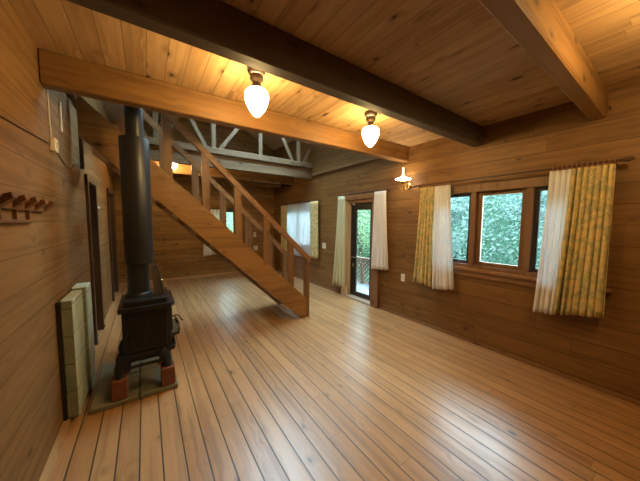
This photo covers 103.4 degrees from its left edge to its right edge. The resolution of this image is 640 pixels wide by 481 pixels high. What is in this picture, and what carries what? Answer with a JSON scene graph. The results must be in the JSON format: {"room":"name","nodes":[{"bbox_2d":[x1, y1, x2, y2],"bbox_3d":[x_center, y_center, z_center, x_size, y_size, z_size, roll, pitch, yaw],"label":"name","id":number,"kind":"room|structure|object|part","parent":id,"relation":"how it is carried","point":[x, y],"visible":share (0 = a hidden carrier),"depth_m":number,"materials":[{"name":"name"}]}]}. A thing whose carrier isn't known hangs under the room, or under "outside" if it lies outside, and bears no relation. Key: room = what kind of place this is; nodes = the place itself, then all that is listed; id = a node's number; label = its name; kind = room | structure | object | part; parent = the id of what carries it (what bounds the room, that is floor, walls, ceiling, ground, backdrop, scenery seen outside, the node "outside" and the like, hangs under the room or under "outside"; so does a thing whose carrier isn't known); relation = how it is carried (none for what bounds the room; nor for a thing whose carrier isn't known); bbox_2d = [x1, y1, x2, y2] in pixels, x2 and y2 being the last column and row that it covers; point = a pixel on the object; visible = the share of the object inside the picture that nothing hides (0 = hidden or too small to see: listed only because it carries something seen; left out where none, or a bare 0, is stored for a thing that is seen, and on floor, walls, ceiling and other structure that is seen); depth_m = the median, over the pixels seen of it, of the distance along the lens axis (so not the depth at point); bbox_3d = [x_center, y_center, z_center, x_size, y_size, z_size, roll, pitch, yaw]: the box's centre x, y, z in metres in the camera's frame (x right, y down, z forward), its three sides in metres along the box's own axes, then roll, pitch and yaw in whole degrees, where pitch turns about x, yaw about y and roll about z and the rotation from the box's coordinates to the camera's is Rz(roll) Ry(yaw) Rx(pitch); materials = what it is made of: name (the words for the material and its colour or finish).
{"room":"cabin living room","nodes":[
{"label":"cabin living room","id":0,"kind":"room"},
{"bbox_2d":[0,0,118,480],"bbox_3d":[-2.054,-0.953,1.856,0.150,4.500,8.700,-3,5,-35],"label":"wall","id":1,"kind":"structure","parent":0,"point":[41,261],"depth_m":1.45,"materials":[{"name":"brown wood"}]},
{"bbox_2d":[0,115,50,144],"bbox_3d":[-1.410,-0.551,1.086,0.009,0.150,1.656,-3,5,-35],"label":"cable","id":2,"kind":"object","parent":1,"relation":"attached to","point":[1,116],"visible":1,"depth_m":1.35,"materials":[{"name":"black plastic"}]},
{"bbox_2d":[0,189,55,222],"bbox_3d":[-1.402,-0.147,1.151,0.065,0.135,1.100,-3,5,-35],"label":"wall rack","id":3,"kind":"object","parent":1,"relation":"attached to","point":[9,200],"visible":1,"depth_m":1.23,"materials":[{"name":"brown wood"}]},
{"bbox_3d":[-1.361,-0.080,1.057,0.021,0.017,0.890,-3,5,-35],"label":"rail","id":4,"kind":"part","parent":3,"relation":"part of","materials":[{"name":"brown wood"}]},
{"bbox_3d":[-1.448,-0.179,1.178,0.021,0.065,1.000,-3,5,-35],"label":"rail","id":5,"kind":"part","parent":3,"relation":"part of","materials":[{"name":"brown wood"}]},
{"bbox_2d":[46,89,51,136],"bbox_3d":[-1.890,-0.990,1.756,0.010,0.529,0.024,-3,5,-35],"label":"cable","id":6,"kind":"object","parent":1,"relation":"attached to","point":[46,89],"visible":0.48,"depth_m":1.75,"materials":[{"name":"beige plastic"}]},
{"bbox_2d":[49,137,58,152],"bbox_3d":[-1.891,-0.679,1.801,0.036,0.095,0.070,-3,5,-35],"label":"switch box","id":7,"kind":"object","parent":1,"relation":"attached to","point":[54,147],"visible":1,"depth_m":1.78,"materials":[{"name":"beige plastic"}]},
{"bbox_2d":[58,101,62,131],"bbox_3d":[-2.055,-0.978,2.002,0.013,0.230,0.025,-3,5,-35],"label":"cable cover","id":8,"kind":"object","parent":1,"relation":"attached to","point":[59,103],"visible":1,"depth_m":1.99,"materials":[{"name":"white plastic"}]},
{"bbox_2d":[55,296,67,420],"bbox_3d":[-1.863,0.852,1.845,0.018,0.865,0.205,-3,5,-35],"label":"board","id":9,"kind":"object","parent":1,"relation":"attached to","point":[57,304],"visible":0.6,"depth_m":1.76,"materials":[{"name":"paint"}]},
{"bbox_2d":[57,153,80,168],"bbox_3d":[-2.188,-0.689,2.207,0.007,0.128,0.927,-3,5,-35],"label":"cable","id":10,"kind":"object","parent":1,"relation":"attached to","point":[57,153],"visible":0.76,"depth_m":2.12,"materials":[{"name":"plastic"}]},
{"bbox_2d":[67,93,76,108],"bbox_3d":[-2.178,-1.333,2.179,0.040,0.070,1.180,-3,5,-35],"label":"trim","id":11,"kind":"structure","parent":1,"relation":"attached to","point":[72,97],"depth_m":2.34,"materials":[{"name":"brown wood"}]},
{"bbox_2d":[39,301,114,480],"bbox_3d":[-1.584,1.319,1.481,0.035,0.030,7.260,-3,5,-35],"label":"baseboard","id":12,"kind":"structure","parent":1,"relation":"attached to","point":[47,471],"depth_m":1.60,"materials":[{"name":"brown wood"}]},
{"bbox_2d":[77,118,84,169],"bbox_3d":[-2.459,-1.035,2.598,0.030,0.590,0.040,-3,5,-35],"label":"trim","id":13,"kind":"structure","parent":1,"relation":"attached to","point":[81,146],"depth_m":2.59,"materials":[{"name":"brown wood"}]},
{"bbox_2d":[84,174,104,344],"bbox_3d":[-2.796,0.230,3.055,0.150,1.955,0.630,-3,5,-35],"label":"door","id":14,"kind":"structure","parent":1,"relation":"in","point":[90,183],"depth_m":3.23,"materials":[{"name":"brown wood"}]},
{"bbox_2d":[106,188,118,300],"bbox_3d":[-3.969,0.072,4.753,0.145,2.005,0.910,-3,5,-35],"label":"door","id":15,"kind":"structure","parent":1,"relation":"in","point":[110,195],"depth_m":5.05,"materials":[{"name":"brown wood"}]},
{"bbox_2d":[111,112,273,283],"bbox_3d":[-2.964,-1.308,6.589,3.740,4.500,0.150,-3,5,-35],"label":"wall","id":16,"kind":"structure","parent":0,"point":[177,252],"depth_m":6.39,"materials":[{"name":"brown wood"}]},
{"bbox_2d":[119,267,274,285],"bbox_3d":[-2.931,0.917,6.683,3.740,0.050,0.020,-3,5,-35],"label":"baseboard","id":17,"kind":"structure","parent":16,"relation":"attached to","point":[196,276],"depth_m":6.46,"materials":[{"name":"brown wood"}]},
{"bbox_3d":[-2.655,-0.847,6.681,1.090,0.048,0.113,-3,5,-35],"label":"curtain rod","id":18,"kind":"object","parent":16,"relation":"attached to","visible":0},
{"bbox_2d":[203,209,219,256],"bbox_3d":[-2.778,-0.204,6.604,0.547,1.221,0.080,-3,5,-35],"label":"curtain","id":19,"kind":"object","parent":18,"relation":"hanging from","point":[207,251],"visible":0.22,"depth_m":6.57,"materials":[{"name":"white fabric"}]},
{"bbox_2d":[104,101,291,149],"bbox_3d":[-1.630,-2.895,4.549,4.140,1.076,4.810,-3,5,-35],"label":"ceiling","id":20,"kind":"structure","parent":0,"point":[273,142],"depth_m":6.79,"materials":[{"name":"brown wood"}]},
{"bbox_2d":[149,146,310,171],"bbox_3d":[-2.329,-1.615,5.646,3.740,0.060,2.080,-3,5,-35],"label":"ceiling","id":21,"kind":"structure","parent":0,"point":[150,147],"depth_m":4.94,"materials":[{"name":"brown wood"}]},
{"bbox_2d":[111,169,280,187],"bbox_3d":[-2.676,-1.524,6.157,3.738,0.200,0.100,-3,5,-35],"label":"ceiling beam","id":22,"kind":"structure","parent":21,"relation":"attached to","point":[175,176],"depth_m":6.38,"materials":[{"name":"brown wood"}]},
{"bbox_2d":[106,161,293,184],"bbox_3d":[-2.245,-1.476,5.533,3.738,0.200,0.100,-3,5,-35],"label":"ceiling beam","id":23,"kind":"structure","parent":21,"relation":"attached to","point":[182,169],"depth_m":5.82,"materials":[{"name":"brown wood"}]},
{"bbox_2d":[144,111,312,168],"bbox_3d":[-1.663,-2.056,4.787,3.576,0.925,0.100,-3,5,-35],"label":"loft railing","id":24,"kind":"object","parent":21,"relation":"on","point":[153,141],"visible":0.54,"depth_m":4.78,"materials":[{"name":"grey wood"}]},
{"bbox_3d":[-2.676,-2.034,4.094,0.076,0.760,0.050,-3,5,-35],"label":"post","id":25,"kind":"part","parent":24,"relation":"part of","materials":[{"name":"grey wood"}]},
{"bbox_3d":[-1.944,-2.067,4.598,0.076,0.760,0.050,-3,5,-35],"label":"post","id":26,"kind":"part","parent":24,"relation":"part of","materials":[{"name":"grey wood"}]},
{"bbox_3d":[-1.665,-1.650,4.817,3.576,0.110,0.100,-3,5,-35],"label":"rail","id":27,"kind":"part","parent":24,"relation":"part of","materials":[{"name":"grey wood"}]},
{"bbox_3d":[-1.211,-2.099,5.102,0.076,0.760,0.050,-3,5,-35],"label":"post","id":28,"kind":"part","parent":24,"relation":"part of","materials":[{"name":"grey wood"}]},
{"bbox_3d":[-0.478,-2.131,5.606,0.076,0.760,0.050,-3,5,-35],"label":"post","id":29,"kind":"part","parent":24,"relation":"part of","materials":[{"name":"grey wood"}]},
{"bbox_2d":[149,149,310,178],"bbox_3d":[-1.758,-1.440,4.824,3.734,0.160,0.100,-3,5,-35],"label":"ceiling beam","id":30,"kind":"structure","parent":21,"relation":"attached to","point":[177,158],"depth_m":4.97,"materials":[{"name":"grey wood"}]},
{"bbox_2d":[8,0,639,146],"bbox_3d":[0.855,-1.200,1.046,3.740,0.050,4.100,-3,5,-35],"label":"ceiling","id":31,"kind":"structure","parent":0,"point":[454,55],"depth_m":1.63,"materials":[{"name":"brown wood"}]},
{"bbox_2d":[37,49,408,162],"bbox_3d":[-0.281,-1.195,2.697,3.740,0.213,0.105,-2,5,-34],"label":"ceiling beam","id":32,"kind":"structure","parent":31,"relation":"attached to","point":[57,72],"depth_m":2.09,"materials":[{"name":"brown wood"}]},
{"bbox_2d":[245,66,268,116],"bbox_3d":[-0.459,-1.071,1.834,0.168,0.340,0.168,-3,5,-35],"label":"ceiling lamp","id":33,"kind":"object","parent":31,"relation":"attached to","point":[256,97],"visible":0.93,"depth_m":1.79,"materials":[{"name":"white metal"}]},
{"bbox_3d":[-0.460,-0.998,1.840,0.168,0.194,0.168,-3,5,-35],"label":"lamp shade","id":34,"kind":"part","parent":33,"relation":"part of","materials":[{"name":"white glass"}]},
{"bbox_2d":[66,0,482,146],"bbox_3d":[0.292,-1.130,1.868,3.738,0.213,0.100,-3,5,-35],"label":"ceiling beam","id":35,"kind":"structure","parent":31,"relation":"attached to","point":[216,27],"depth_m":1.45,"materials":[{"name":"brown wood"}]},
{"bbox_2d":[362,110,378,146],"bbox_3d":[0.510,-1.117,2.550,0.168,0.340,0.168,-3,5,-35],"label":"ceiling lamp","id":36,"kind":"object","parent":31,"relation":"attached to","point":[370,133],"visible":0.99,"depth_m":2.50,"materials":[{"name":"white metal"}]},
{"bbox_3d":[0.510,-1.044,2.555,0.168,0.194,0.168,-3,5,-35],"label":"lamp shade","id":37,"kind":"part","parent":36,"relation":"part of","materials":[{"name":"white glass"}]},
{"bbox_2d":[478,0,608,120],"bbox_3d":[0.833,-1.069,1.086,3.738,0.213,0.095,-3,5,-35],"label":"ceiling beam","id":38,"kind":"structure","parent":31,"relation":"attached to","point":[539,27],"depth_m":1.34,"materials":[{"name":"brown wood"}]},
{"bbox_2d":[49,269,639,480],"bbox_3d":[-0.468,1.280,3.127,4.040,0.120,9.000,-3,5,-35],"label":"floor","id":39,"kind":"structure","parent":0,"point":[349,389],"depth_m":1.95,"materials":[{"name":"brown wood"}]},
{"bbox_2d":[59,290,87,417],"bbox_3d":[-1.856,0.834,1.916,0.070,0.860,0.315,-3,5,-35],"label":"stone slab","id":40,"kind":"object","parent":39,"relation":"on","point":[71,305],"visible":1,"depth_m":1.81,"materials":[{"name":"beige stone"}]},
{"bbox_2d":[71,282,95,390],"bbox_3d":[-1.993,0.807,2.136,0.096,0.880,0.195,-3,5,-35],"label":"stone slab","id":41,"kind":"object","parent":39,"relation":"on","point":[85,287],"visible":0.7,"depth_m":2.10,"materials":[{"name":"beige stone"}]},
{"bbox_2d":[89,372,139,414],"bbox_3d":[-1.703,1.266,2.126,0.302,0.039,0.400,-3,5,-35],"label":"hearth slab","id":42,"kind":"object","parent":39,"relation":"on","point":[101,401],"visible":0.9,"depth_m":2.04,"materials":[{"name":"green stone"}]},
{"bbox_2d":[110,373,128,401],"bbox_3d":[-1.605,1.175,2.028,0.104,0.154,0.120,-3,5,-35],"label":"brick","id":43,"kind":"object","parent":42,"relation":"on","point":[120,388],"visible":0.96,"depth_m":1.98,"materials":[{"name":"red brick"}]},
{"bbox_2d":[114,287,182,380],"bbox_3d":[-1.552,0.782,2.309,0.508,0.600,0.538,-3,5,-35],"label":"wood stove","id":44,"kind":"object","parent":43,"relation":"on","point":[149,329],"visible":1,"depth_m":2.12,"materials":[{"name":"metal"}]},
{"bbox_3d":[-1.829,0.983,2.382,0.122,0.184,0.086,-3,5,-35],"label":"leg","id":45,"kind":"part","parent":44,"relation":"part of","materials":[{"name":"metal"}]},
{"bbox_3d":[-1.585,1.011,2.029,0.122,0.184,0.086,-3,5,-35],"label":"leg","id":46,"kind":"part","parent":44,"relation":"part of","materials":[{"name":"metal"}]},
{"bbox_2d":[118,105,153,296],"bbox_3d":[-1.609,-0.978,2.174,0.221,2.930,0.216,-3,5,-35],"label":"pipe","id":47,"kind":"object","parent":44,"relation":"on","point":[134,154],"visible":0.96,"depth_m":2.15,"materials":[{"name":"metal"}]},
{"bbox_3d":[-1.565,0.504,2.289,0.320,0.042,0.430,-3,5,-35],"label":"plate","id":48,"kind":"part","parent":44,"relation":"part of","materials":[{"name":"metal"}]},
{"bbox_2d":[150,264,164,293],"bbox_3d":[-1.452,0.349,2.262,0.103,0.267,0.043,-3,5,-35],"label":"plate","id":49,"kind":"object","parent":44,"relation":"on","point":[158,286],"visible":1,"depth_m":2.26,"materials":[{"name":"brown wood"}]},
{"bbox_3d":[-1.351,1.001,2.190,0.122,0.184,0.086,-3,5,-35],"label":"leg","id":50,"kind":"part","parent":44,"relation":"part of","materials":[{"name":"metal"}]},
{"bbox_3d":[-1.427,0.686,2.399,0.018,0.220,0.350,-3,5,-35],"label":"door","id":51,"kind":"part","parent":44,"relation":"part of","materials":[{"name":"metal"}]},
{"bbox_2d":[98,361,140,382],"bbox_3d":[-1.912,1.242,2.428,0.302,0.039,0.324,-3,5,-35],"label":"hearth slab","id":52,"kind":"object","parent":39,"relation":"on","point":[107,371],"visible":0.46,"depth_m":2.37,"materials":[{"name":"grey stone"}]},
{"bbox_2d":[116,353,130,372],"bbox_3d":[-1.849,1.148,2.381,0.104,0.154,0.120,-3,5,-35],"label":"brick","id":53,"kind":"object","parent":52,"relation":"on","point":[117,356],"visible":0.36,"depth_m":2.35,"materials":[{"name":"red brick"}]},
{"bbox_2d":[141,350,173,370],"bbox_3d":[-1.671,1.231,2.594,0.272,0.039,0.324,-3,5,-35],"label":"hearth slab","id":54,"kind":"object","parent":39,"relation":"on","point":[157,364],"visible":0.26,"depth_m":2.49,"materials":[{"name":"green stone"}]},
{"bbox_2d":[140,366,177,398],"bbox_3d":[-1.462,1.255,2.292,0.272,0.039,0.400,-3,5,-35],"label":"hearth slab","id":55,"kind":"object","parent":39,"relation":"on","point":[150,381],"visible":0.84,"depth_m":2.19,"materials":[{"name":"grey stone"}]},
{"bbox_2d":[160,361,175,386],"bbox_3d":[-1.333,1.163,2.215,0.104,0.154,0.120,-3,5,-35],"label":"brick","id":56,"kind":"object","parent":55,"relation":"on","point":[167,373],"visible":0.96,"depth_m":2.17,"materials":[{"name":"red brick"}]},
{"bbox_2d":[76,95,309,317],"bbox_3d":[-1.418,-0.472,3.416,2.520,3.316,0.847,-3,5,-35],"label":"staircase","id":57,"kind":"structure","parent":39,"relation":"on","point":[185,208],"depth_m":3.15,"materials":[{"name":"brown wood"}]},
{"bbox_3d":[-1.617,-0.913,3.677,2.520,2.477,0.060,-3,5,-35],"label":"handrail","id":58,"kind":"part","parent":57,"relation":"part of","materials":[{"name":"brown wood"}]},
{"bbox_3d":[-1.192,-0.865,3.062,2.520,2.477,0.060,-3,5,-35],"label":"handrail","id":59,"kind":"part","parent":57,"relation":"part of","materials":[{"name":"brown wood"}]},
{"bbox_3d":[-0.636,0.665,4.507,0.059,0.898,0.090,-3,5,-35],"label":"newel post","id":60,"kind":"part","parent":57,"relation":"part of","materials":[{"name":"brown wood"}]},
{"bbox_3d":[-0.210,0.714,3.891,0.059,0.898,0.090,-3,5,-35],"label":"newel post","id":61,"kind":"part","parent":57,"relation":"part of","materials":[{"name":"brown wood"}]},
{"bbox_2d":[274,82,639,400],"bbox_3d":[1.149,-1.094,4.059,0.150,4.500,8.700,-3,5,-35],"label":"wall","id":62,"kind":"structure","parent":0,"point":[604,352],"depth_m":2.70,"materials":[{"name":"brown wood"}]},
{"bbox_2d":[281,199,319,204],"bbox_3d":[-0.530,-0.938,6.297,0.094,0.043,1.900,-3,5,-35],"label":"curtain rod","id":63,"kind":"object","parent":62,"relation":"attached to","point":[319,199],"visible":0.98,"depth_m":6.20,"materials":[{"name":"brown wood"}]},
{"bbox_2d":[281,205,286,253],"bbox_3d":[-0.991,-0.290,6.950,0.056,1.336,0.352,-3,5,-35],"label":"curtain","id":64,"kind":"object","parent":63,"relation":"hanging from","point":[284,207],"visible":0.74,"depth_m":6.89,"materials":[{"name":"fabric"}]},
{"bbox_2d":[287,202,309,256],"bbox_3d":[-0.551,-0.267,6.326,0.043,1.306,1.161,-3,5,-35],"label":"curtain","id":65,"kind":"object","parent":63,"relation":"hanging from","point":[298,215],"visible":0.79,"depth_m":6.22,"materials":[{"name":"white fabric"}]},
{"bbox_2d":[309,201,318,258],"bbox_3d":[-0.135,-0.238,5.706,0.062,1.286,0.331,-3,5,-35],"label":"curtain","id":66,"kind":"object","parent":63,"relation":"hanging from","point":[314,241],"visible":1,"depth_m":5.67,"materials":[{"name":"fabric"}]},
{"bbox_2d":[274,268,339,293],"bbox_3d":[-0.502,0.958,6.441,0.018,0.035,3.180,-3,5,-35],"label":"baseboard","id":67,"kind":"structure","parent":62,"relation":"attached to","point":[274,268],"depth_m":5.75,"materials":[{"name":"brown wood"}]},
{"bbox_2d":[312,156,378,175],"bbox_3d":[0.520,-1.433,4.792,0.030,0.060,2.420,-3,5,-35],"label":"trim","id":68,"kind":"structure","parent":62,"relation":"attached to","point":[370,158],"depth_m":4.79,"materials":[{"name":"brown wood"}]},
{"bbox_2d":[341,201,350,294],"bbox_3d":[0.547,0.137,4.995,0.170,1.900,0.160,-3,5,-35],"label":"trim","id":69,"kind":"structure","parent":62,"relation":"attached to","point":[344,290],"depth_m":4.91,"materials":[{"name":"brown wood"}]},
{"bbox_2d":[343,294,369,305],"bbox_3d":[0.797,1.094,4.755,0.300,0.030,0.760,-3,5,-35],"label":"trim","id":70,"kind":"structure","parent":62,"relation":"attached to","point":[359,299],"depth_m":4.71,"materials":[{"name":"brown wood"}]},
{"bbox_2d":[345,193,373,203],"bbox_3d":[0.774,-0.756,4.582,0.200,0.145,1.020,-3,5,-35],"label":"trim","id":71,"kind":"structure","parent":62,"relation":"attached to","point":[367,195],"depth_m":4.52,"materials":[{"name":"brown wood"}]},
{"bbox_2d":[350,202,371,300],"bbox_3d":[0.778,0.195,4.669,0.094,1.765,0.644,-3,5,-35],"label":"door","id":72,"kind":"structure","parent":62,"relation":"in","point":[358,206],"depth_m":4.83,"materials":[{"name":"paint"}]},
{"bbox_2d":[338,188,389,195],"bbox_3d":[0.731,-0.834,4.461,0.104,0.043,1.240,-3,5,-35],"label":"curtain rod","id":73,"kind":"object","parent":62,"relation":"attached to","point":[386,188],"visible":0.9,"depth_m":4.32,"materials":[{"name":"brown wood"}]},
{"bbox_2d":[332,196,344,286],"bbox_3d":[0.367,0.031,4.985,0.069,1.779,0.411,-3,5,-35],"label":"curtain","id":74,"kind":"object","parent":73,"relation":"hanging from","point":[339,258],"visible":1,"depth_m":4.92,"materials":[{"name":"beige fabric"}]},
{"bbox_2d":[371,191,388,269],"bbox_3d":[0.968,-0.154,4.077,0.072,1.270,0.351,-3,5,-35],"label":"curtain","id":75,"kind":"object","parent":73,"relation":"hanging from","point":[379,260],"visible":1,"depth_m":4.06,"materials":[{"name":"white fabric"}]},
{"bbox_2d":[370,195,379,308],"bbox_3d":[0.995,0.190,4.313,0.210,1.900,0.186,-3,5,-35],"label":"trim","id":76,"kind":"structure","parent":62,"relation":"attached to","point":[375,273],"depth_m":4.26,"materials":[{"name":"brown wood"}]},
{"bbox_2d":[395,167,412,189],"bbox_3d":[1.207,-0.883,3.628,0.258,0.317,0.216,-3,5,-35],"label":"wall lamp","id":77,"kind":"object","parent":62,"relation":"attached to","point":[403,178],"visible":0.99,"depth_m":3.62,"materials":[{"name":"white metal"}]},
{"bbox_3d":[1.189,-0.893,3.616,0.216,0.036,0.216,-3,5,-35],"label":"lamp shade","id":78,"kind":"part","parent":77,"relation":"part of","materials":[{"name":"white glass"}]},
{"bbox_2d":[379,306,639,405],"bbox_3d":[2.268,1.272,2.436,0.018,0.035,4.460,-3,5,-35],"label":"baseboard","id":79,"kind":"structure","parent":62,"relation":"attached to","point":[601,389],"depth_m":2.58,"materials":[{"name":"brown wood"}]},
{"bbox_2d":[433,176,612,292],"bbox_3d":[1.986,-0.099,2.809,0.160,1.090,1.730,-3,5,-35],"label":"window","id":80,"kind":"structure","parent":62,"relation":"in","point":[525,273],"depth_m":2.71,"materials":[{"name":"brown wood"}]},
{"bbox_3d":[1.726,-0.157,3.240,0.045,0.870,0.430,-3,5,-35],"label":"sash","id":81,"kind":"part","parent":80,"relation":"part of","materials":[{"name":"brown wood"}]},
{"bbox_3d":[1.998,-0.144,2.815,0.130,1.000,1.630,-3,5,-35],"label":"casing","id":82,"kind":"part","parent":80,"relation":"part of","materials":[{"name":"brown wood"}]},
{"bbox_3d":[2.014,-0.125,2.824,0.045,0.870,0.475,-3,5,-35],"label":"sash","id":83,"kind":"part","parent":80,"relation":"part of","materials":[{"name":"brown wood"}]},
{"bbox_3d":[1.983,0.361,2.843,0.160,0.037,1.730,-3,5,-35],"label":"sill","id":84,"kind":"part","parent":80,"relation":"part of","materials":[{"name":"brown wood"}]},
{"bbox_3d":[2.301,-0.092,2.409,0.045,0.870,0.425,-3,5,-35],"label":"sash","id":85,"kind":"part","parent":80,"relation":"part of","materials":[{"name":"brown wood"}]},
{"bbox_2d":[412,156,634,187],"bbox_3d":[1.884,-0.688,2.760,0.143,0.048,1.970,-3,5,-35],"label":"curtain rod","id":86,"kind":"object","parent":62,"relation":"attached to","point":[629,158],"visible":0.99,"depth_m":2.34,"materials":[{"name":"brown wood"}]},
{"bbox_2d":[413,187,433,286],"bbox_3d":[1.402,-0.049,3.419,0.074,1.316,0.272,-3,5,-35],"label":"curtain","id":87,"kind":"object","parent":86,"relation":"hanging from","point":[422,274],"visible":0.97,"depth_m":3.38,"materials":[{"name":"fabric"}]},
{"bbox_2d":[432,185,453,289],"bbox_3d":[1.560,-0.020,3.188,0.067,1.339,0.300,-3,5,-35],"label":"curtain","id":88,"kind":"object","parent":86,"relation":"hanging from","point":[442,263],"visible":1,"depth_m":3.18,"materials":[{"name":"white fabric"}]},
{"bbox_2d":[533,169,571,314],"bbox_3d":[2.145,0.032,2.338,0.071,1.330,0.217,-3,5,-35],"label":"curtain","id":89,"kind":"object","parent":86,"relation":"hanging from","point":[559,181],"visible":0.84,"depth_m":2.33,"materials":[{"name":"white fabric"}]},
{"bbox_2d":[553,164,615,317],"bbox_3d":[2.252,0.034,2.176,0.090,1.309,0.327,-3,5,-35],"label":"curtain","id":90,"kind":"object","parent":86,"relation":"hanging from","point":[582,277],"visible":0.98,"depth_m":2.14,"materials":[{"name":"fabric"}]},
{"label":"outside","id":91,"kind":"structure","parent":0,"visible":0},
{"bbox_2d":[356,281,368,294],"bbox_3d":[0.825,1.154,5.778,1.100,0.080,6.000,-3,5,-35],"label":"deck","id":92,"kind":"object","parent":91,"point":[364,288],"visible":0.07,"depth_m":5.84,"materials":[{"name":"white"}]},
{"bbox_2d":[357,256,369,284],"bbox_3d":[1.077,0.749,6.286,0.060,0.655,3.014,-3,5,-35],"label":"lattice railing","id":93,"kind":"object","parent":92,"relation":"on","point":[363,259],"visible":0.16,"depth_m":6.27,"materials":[{"name":"brown wood"}]},
{"bbox_3d":[1.059,0.775,6.312,0.060,0.600,0.060,-3,5,-35],"label":"post","id":94,"kind":"part","parent":93,"relation":"part of","materials":[{"name":"brown wood"}]},
{"bbox_3d":[1.079,0.450,6.264,0.060,0.055,3.000,-3,5,-35],"label":"rail","id":95,"kind":"part","parent":93,"relation":"part of","materials":[{"name":"brown wood"}]},
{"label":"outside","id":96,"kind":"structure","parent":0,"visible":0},
{"bbox_2d":[357,194,546,282],"bbox_3d":[5.194,-2.916,14.329,16.000,7.877,36.000,-3,5,-35],"label":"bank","id":97,"kind":"object","parent":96,"point":[504,222],"depth_m":8.18,"materials":[{"name":"green plant"}]},
{"bbox_2d":[357,210,370,270],"bbox_3d":[1.721,-0.364,10.430,3.667,4.354,3.683,-4,6,-45],"label":"tree","id":98,"kind":"object","parent":97,"relation":"on","point":[360,237],"visible":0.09,"depth_m":9.94,"materials":[{"name":"green plant"}]},
{"bbox_2d":[451,195,505,261],"bbox_3d":[3.403,-0.214,7.629,3.700,4.515,3.545,2,5,25],"label":"tree","id":99,"kind":"object","parent":97,"relation":"on","point":[455,217],"visible":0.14,"depth_m":6.67,"materials":[{"name":"green plant"}]},
{"bbox_2d":[484,194,545,225],"bbox_3d":[6.470,-2.168,7.484,3.673,4.679,3.834,0,4,0],"label":"tree","id":100,"kind":"object","parent":97,"relation":"on","point":[542,201],"visible":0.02,"depth_m":7.82,"materials":[{"name":"green plant"}]},
{"bbox_2d":[487,191,547,268],"bbox_3d":[5.099,0.016,4.667,3.699,4.514,3.544,4,5,39],"label":"tree","id":101,"kind":"object","parent":97,"relation":"on","point":[543,193],"visible":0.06,"depth_m":5.67,"materials":[{"name":"green plant"}]},
{"bbox_3d":[-8.013,-1.596,10.660,15.000,5.607,12.000,-3,5,-35],"label":"bank","id":102,"kind":"object","parent":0,"visible":0},
{"bbox_2d":[226,212,232,230],"bbox_3d":[-4.006,-0.824,9.581,3.342,4.296,3.566,-3,5,-35],"label":"tree","id":103,"kind":"object","parent":102,"relation":"on","point":[230,227],"visible":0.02,"depth_m":9.30,"materials":[{"name":"green plant"}]}
]}

